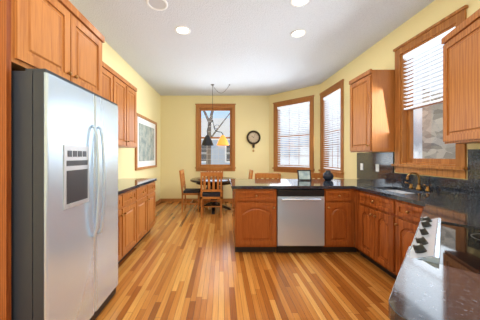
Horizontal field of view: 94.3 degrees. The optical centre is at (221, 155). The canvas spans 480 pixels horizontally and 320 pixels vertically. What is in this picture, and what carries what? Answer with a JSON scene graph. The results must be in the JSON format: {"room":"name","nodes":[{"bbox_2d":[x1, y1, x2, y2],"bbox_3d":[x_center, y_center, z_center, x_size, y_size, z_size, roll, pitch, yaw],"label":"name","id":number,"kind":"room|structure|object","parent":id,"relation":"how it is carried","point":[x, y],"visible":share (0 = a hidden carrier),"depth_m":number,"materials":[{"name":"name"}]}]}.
{"room":"dining room and kitchen","nodes":[
{"label":"dining room and kitchen","id":0,"kind":"room"},
{"bbox_2d":[102,41,160,201],"bbox_3d":[-1.875,-0.220,2.500,0.150,3.100,8.000,0,0,0],"label":"wall","id":1,"kind":"structure","parent":0,"point":[148,101],"depth_m":4.79,"materials":[{"name":"yellow paint"}]},
{"bbox_2d":[102,61,117,105],"bbox_3d":[-1.637,-0.650,2.644,0.315,1.020,0.909,0,0,0],"label":"upper cabinet","id":2,"kind":"object","parent":1,"relation":"attached to","point":[109,76],"depth_m":2.94,"materials":[{"name":"brown wood"}]},
{"bbox_2d":[118,74,136,147],"bbox_3d":[-1.637,-0.650,3.405,0.315,1.020,0.909,0,0,0],"label":"upper cabinet","id":3,"kind":"object","parent":1,"relation":"attached to","point":[120,91],"depth_m":3.47,"materials":[{"name":"brown wood"}]},
{"bbox_2d":[135,113,156,170],"bbox_3d":[-1.780,-0.300,5.300,0.035,1.200,1.440,0,0,0],"label":"picture frame","id":4,"kind":"object","parent":1,"relation":"attached to","point":[146,153],"visible":0.9,"depth_m":5.18,"materials":[{"name":"brown wood"}]},
{"bbox_2d":[161,96,268,198],"bbox_3d":[-0.210,-0.220,6.575,3.180,3.100,0.150,0,0,0],"label":"wall","id":5,"kind":"structure","parent":0,"point":[178,133],"depth_m":6.50,"materials":[{"name":"yellow paint"}]},
{"bbox_2d":[161,199,231,201],"bbox_3d":[-0.210,1.288,6.487,3.180,0.085,0.026,0,0,0],"label":"baseboard","id":6,"kind":"structure","parent":5,"relation":"attached to","point":[180,200],"depth_m":6.49,"materials":[{"name":"brown wood"}]},
{"bbox_2d":[195,104,235,170],"bbox_3d":[-0.190,-0.540,6.548,1.190,1.970,0.205,0,0,0],"label":"window","id":7,"kind":"structure","parent":5,"relation":"in","point":[216,108],"depth_m":6.50,"materials":[{"name":"brown wood"}]},
{"bbox_2d":[246,130,260,151],"bbox_3d":[0.920,-0.433,6.479,0.410,0.624,0.038,0,0,0],"label":"wall clock","id":8,"kind":"object","parent":5,"relation":"attached to","point":[253,137],"visible":0.98,"depth_m":6.48,"materials":[{"name":"brown wood"}]},
{"bbox_2d":[95,202,395,319],"bbox_3d":[0.310,1.390,2.500,4.820,0.120,8.600,0,0,0],"label":"floor","id":9,"kind":"structure","parent":0,"point":[187,263],"depth_m":2.37,"materials":[{"name":"brown wood"}]},
{"bbox_2d":[0,0,104,319],"bbox_3d":[-1.459,0.079,1.701,0.665,2.502,0.972,0,0,0],"label":"surround","id":10,"kind":"object","parent":9,"relation":"on","point":[65,39],"visible":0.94,"depth_m":1.36,"materials":[{"name":"brown wood"}]},
{"bbox_2d":[11,69,117,319],"bbox_3d":[-1.357,0.415,1.708,0.836,1.830,0.890,0,0,0],"label":"fridge","id":11,"kind":"object","parent":9,"relation":"on","point":[64,198],"visible":1,"depth_m":1.38,"materials":[{"name":"grey metal"}]},
{"bbox_2d":[118,190,125,263],"bbox_3d":[-1.486,0.885,2.447,0.612,0.890,0.515,0,0,0],"label":"base cabinet","id":12,"kind":"object","parent":9,"relation":"on","point":[121,197],"depth_m":2.65,"materials":[{"name":"brown wood"}]},
{"bbox_2d":[126,186,141,255],"bbox_3d":[-1.486,0.885,2.850,0.612,0.890,0.588,0,0,0],"label":"base cabinet","id":13,"kind":"object","parent":9,"relation":"on","point":[136,210],"depth_m":2.99,"materials":[{"name":"brown wood"}]},
{"bbox_2d":[118,178,156,193],"bbox_3d":[-1.481,0.420,3.083,0.622,0.040,1.786,0,0,0],"label":"countertop","id":14,"kind":"structure","parent":13,"relation":"on","point":[123,183],"depth_m":3.35,"materials":[{"name":"black stone"}]},
{"bbox_2d":[142,182,149,238],"bbox_3d":[-1.486,0.885,3.290,0.612,0.890,0.589,0,0,0],"label":"base cabinet","id":15,"kind":"object","parent":9,"relation":"on","point":[145,189],"depth_m":3.47,"materials":[{"name":"brown wood"}]},
{"bbox_2d":[150,182,154,228],"bbox_3d":[-1.486,0.885,3.693,0.612,0.890,0.515,0,0,0],"label":"base cabinet","id":16,"kind":"object","parent":9,"relation":"on","point":[152,184],"depth_m":3.78,"materials":[{"name":"brown wood"}]},
{"bbox_2d":[179,169,200,211],"bbox_3d":[-0.777,0.835,5.500,0.485,0.990,0.460,0,0,0],"label":"dining chair","id":17,"kind":"object","parent":9,"relation":"on","point":[191,191],"visible":0.94,"depth_m":5.28,"materials":[{"name":"brown wood"}]},
{"bbox_2d":[200,172,221,217],"bbox_3d":[-0.230,0.835,4.973,0.460,0.990,0.485,0,0,0],"label":"dining chair","id":18,"kind":"object","parent":9,"relation":"on","point":[212,193],"visible":1,"depth_m":4.79,"materials":[{"name":"brown wood"}]},
{"bbox_2d":[190,177,235,213],"bbox_3d":[-0.200,0.949,5.500,1.170,0.762,1.170,0,0,0],"label":"dining table","id":19,"kind":"object","parent":9,"relation":"on","point":[225,181],"visible":0.58,"depth_m":5.37,"materials":[{"name":"black wood"}]},
{"bbox_2d":[206,168,222,203],"bbox_3d":[-0.200,0.835,6.077,0.460,0.990,0.485,0,0,0],"label":"dining chair","id":20,"kind":"object","parent":9,"relation":"on","point":[214,169],"visible":0.42,"depth_m":6.28,"materials":[{"name":"brown wood"}]},
{"bbox_2d":[232,169,252,206],"bbox_3d":[0.507,0.835,5.550,0.485,0.990,0.460,0,0,0],"label":"dining chair","id":21,"kind":"object","parent":9,"relation":"on","point":[250,174],"visible":0.23,"depth_m":5.64,"materials":[{"name":"brown wood"}]},
{"bbox_2d":[255,173,280,178],"bbox_3d":[0.820,0.818,4.192,0.460,1.025,0.485,0,0,0],"label":"bar stool","id":22,"kind":"object","parent":9,"relation":"on","point":[268,175],"visible":0.21,"depth_m":3.97,"materials":[{"name":"brown wood"}]},
{"bbox_2d":[276,189,323,252],"bbox_3d":[1.060,0.892,3.263,0.628,0.875,0.633,0,0,0],"label":"dishwasher","id":23,"kind":"object","parent":9,"relation":"on","point":[300,220],"visible":0.85,"depth_m":2.98,"materials":[{"name":"grey metal"}]},
{"bbox_2d":[311,173,322,178],"bbox_3d":[1.640,0.818,4.192,0.460,1.025,0.485,0,0,0],"label":"bar stool","id":24,"kind":"object","parent":9,"relation":"on","point":[317,175],"visible":0.06,"depth_m":3.97,"materials":[{"name":"brown wood"}]},
{"bbox_2d":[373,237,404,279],"bbox_3d":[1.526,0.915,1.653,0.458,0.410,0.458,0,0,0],"label":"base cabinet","id":25,"kind":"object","parent":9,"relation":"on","point":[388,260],"depth_m":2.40,"materials":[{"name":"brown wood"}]},
{"bbox_2d":[373,209,417,254],"bbox_3d":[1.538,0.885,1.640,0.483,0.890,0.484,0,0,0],"label":"base cabinet","id":26,"kind":"object","parent":9,"relation":"on","point":[398,233],"depth_m":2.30,"materials":[{"name":"brown wood"}]},
{"bbox_2d":[229,177,392,188],"bbox_3d":[1.272,0.420,3.420,2.285,0.040,0.900,0,0,0],"label":"countertop","id":27,"kind":"structure","parent":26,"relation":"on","point":[235,183],"depth_m":3.12,"materials":[{"name":"black stone"}]},
{"bbox_2d":[297,170,310,179],"bbox_3d":[1.350,0.314,3.670,0.220,0.170,0.100,0,0,0],"label":"framed picture","id":28,"kind":"object","parent":27,"relation":"on","point":[303,174],"visible":1,"depth_m":3.64,"materials":[{"name":"black metal"}]},
{"bbox_2d":[323,170,333,180],"bbox_3d":[1.750,0.319,3.660,0.170,0.160,0.170,0,0,0],"label":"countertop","id":29,"kind":"structure","parent":27,"relation":"on","point":[328,175],"depth_m":3.61,"materials":[{"name":"grey"}]},
{"bbox_2d":[353,185,479,228],"bbox_3d":[1.847,0.420,1.958,1.136,0.040,2.024,0,0,0],"label":"countertop","id":30,"kind":"structure","parent":26,"relation":"on","point":[414,205],"depth_m":2.04,"materials":[{"name":"black stone"}]},
{"bbox_2d":[365,189,408,204],"bbox_3d":[2.090,0.535,2.630,0.384,0.214,0.544,0,0,0],"label":"sink","id":31,"kind":"object","parent":30,"relation":"in","point":[368,196],"depth_m":2.66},
{"bbox_2d":[405,172,429,190],"bbox_3d":[2.272,0.294,2.630,0.182,0.210,0.273,0,0,0],"label":"faucet","id":32,"kind":"object","parent":30,"relation":"on","point":[418,184],"visible":1,"depth_m":2.62,"materials":[{"name":"gold metal"}]},
{"bbox_2d":[388,256,479,319],"bbox_3d":[0.812,0.865,0.495,0.452,0.930,0.713,0,0,-45],"label":"countertop","id":33,"kind":"structure","parent":9,"relation":"on","point":[424,290],"depth_m":0.65,"materials":[{"name":"black stone"}]},
{"bbox_2d":[392,217,479,289],"bbox_3d":[1.228,0.848,0.941,0.726,0.964,0.754,0,0,45],"label":"range","id":34,"kind":"object","parent":9,"relation":"on","point":[436,240],"visible":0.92,"depth_m":1.00,"materials":[{"name":"grey metal"}]},
{"bbox_2d":[69,0,434,95],"bbox_3d":[0.310,-1.830,2.500,4.820,0.120,8.600,0,0,0],"label":"ceiling","id":35,"kind":"structure","parent":0,"point":[247,47],"depth_m":3.34,"materials":[{"name":"white paint"}]},
{"bbox_2d":[146,0,167,10],"bbox_3d":[-0.750,-1.764,2.570,0.244,0.010,0.244,0,0,0],"label":"ceiling speaker","id":36,"kind":"object","parent":35,"relation":"attached to","point":[160,5],"visible":1,"depth_m":2.59,"materials":[{"name":"white paint"}]},
{"bbox_2d":[175,26,189,34],"bbox_3d":[-0.550,-1.764,3.120,0.214,0.010,0.214,0,0,0],"label":"recessed light","id":37,"kind":"object","parent":35,"relation":"in","point":[183,30],"visible":1,"depth_m":3.12,"materials":[{"name":"white paint"}]},
{"bbox_2d":[202,84,229,145],"bbox_3d":[-0.155,-1.016,5.500,0.720,1.505,0.310,0,0,0],"label":"pendant lamp","id":38,"kind":"object","parent":35,"relation":"hanging from","point":[222,141],"visible":1,"depth_m":5.45,"materials":[{"name":"yellow glass"}]},
{"bbox_2d":[291,29,305,37],"bbox_3d":[1.100,-1.764,3.200,0.214,0.010,0.214,0,0,0],"label":"recessed light","id":39,"kind":"object","parent":35,"relation":"in","point":[297,33],"visible":1,"depth_m":3.20,"materials":[{"name":"white paint"}]},
{"bbox_2d":[291,0,309,6],"bbox_3d":[0.890,-1.764,2.520,0.214,0.010,0.214,0,0,0],"label":"recessed light","id":40,"kind":"object","parent":35,"relation":"in","point":[297,3],"visible":1,"depth_m":2.56,"materials":[{"name":"white paint"}]},
{"bbox_2d":[269,84,319,178],"bbox_3d":[1.953,-0.220,6.033,1.471,3.100,0.150,0,0,45],"label":"wall","id":41,"kind":"structure","parent":0,"point":[314,90],"depth_m":5.90,"materials":[{"name":"yellow paint"}]},
{"bbox_2d":[272,95,314,172],"bbox_3d":[1.933,-0.540,6.013,1.190,1.970,0.205,0,0,45],"label":"window bay","id":42,"kind":"object","parent":41,"relation":"in","point":[289,104],"visible":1,"depth_m":6.00,"materials":[{"name":"brown wood"}]},
{"bbox_2d":[320,0,479,179],"bbox_3d":[2.495,-0.220,1.980,0.150,3.100,6.960,0,0,0],"label":"wall","id":43,"kind":"structure","parent":0,"point":[380,55],"depth_m":3.29,"materials":[{"name":"yellow paint"}]},
{"bbox_2d":[318,79,343,177],"bbox_3d":[2.467,-0.540,4.920,0.205,1.970,1.050,0,0,0],"label":"window","id":44,"kind":"structure","parent":43,"relation":"in","point":[332,91],"depth_m":4.94,"materials":[{"name":"brown wood"}]},
{"bbox_2d":[360,163,378,171],"bbox_3d":[2.393,0.182,3.610,0.009,0.115,0.450,0,0,0],"label":"electrical outlet","id":45,"kind":"object","parent":43,"relation":"attached to","point":[377,167],"visible":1,"depth_m":3.44,"materials":[{"name":"white plastic"}]},
{"bbox_2d":[349,69,394,151],"bbox_3d":[2.228,-0.638,3.360,0.373,1.157,0.520,0,0,0],"label":"upper cabinet","id":46,"kind":"object","parent":43,"relation":"attached to","point":[372,110],"visible":1,"depth_m":3.10,"materials":[{"name":"brown wood"}]},
{"bbox_2d":[357,149,479,196],"bbox_3d":[2.408,0.168,2.777,0.020,0.464,2.346,0,0,0],"label":"backsplash","id":47,"kind":"structure","parent":43,"relation":"attached to","point":[470,187],"depth_m":2.67,"materials":[{"name":"black stone"}]},
{"bbox_2d":[391,5,467,178],"bbox_3d":[2.467,-0.630,2.640,0.205,1.710,0.930,0,0,0],"label":"window","id":48,"kind":"structure","parent":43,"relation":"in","point":[409,50],"depth_m":2.73,"materials":[{"name":"brown wood"}]},
{"bbox_2d":[441,9,479,143],"bbox_3d":[2.191,-0.646,1.897,0.248,1.052,0.620,0,0,18],"label":"upper cabinet","id":49,"kind":"object","parent":43,"relation":"attached to","point":[461,84],"visible":1,"depth_m":1.95,"materials":[{"name":"brown wood"}]},
{"label":"outside","id":50,"kind":"structure","parent":0,"visible":0},
{"bbox_2d":[280,53,421,167],"bbox_3d":[4.728,-1.420,8.808,7.071,6.500,7.071,0,0,0],"label":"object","id":51,"kind":"object","parent":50,"point":[299,158],"depth_m":9.74,"materials":[{"name":"white"}]},
{"bbox_2d":[422,44,454,158],"bbox_3d":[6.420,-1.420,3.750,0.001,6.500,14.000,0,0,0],"label":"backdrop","id":52,"kind":"structure","parent":50,"point":[431,150],"depth_m":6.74,"materials":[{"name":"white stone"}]},
{"bbox_3d":[0.200,1.640,18.450,44.000,0.020,23.100,0,0,0],"label":"snow","id":53,"kind":"object","parent":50,"visible":0},
{"bbox_2d":[201,118,229,163],"bbox_3d":[-0.800,-1.220,23.800,16.800,5.700,8.400,0,0,0],"label":"house","id":54,"kind":"structure","parent":53,"relation":"on","point":[226,133],"depth_m":20.00,"materials":[{"name":"white"}]},
{"bbox_2d":[203,111,229,163],"bbox_3d":[-0.946,-2.020,12.500,3.519,7.309,0.320,0,0,0],"label":"tree","id":55,"kind":"object","parent":53,"relation":"on","point":[210,135],"depth_m":12.43,"materials":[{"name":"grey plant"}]}
]}

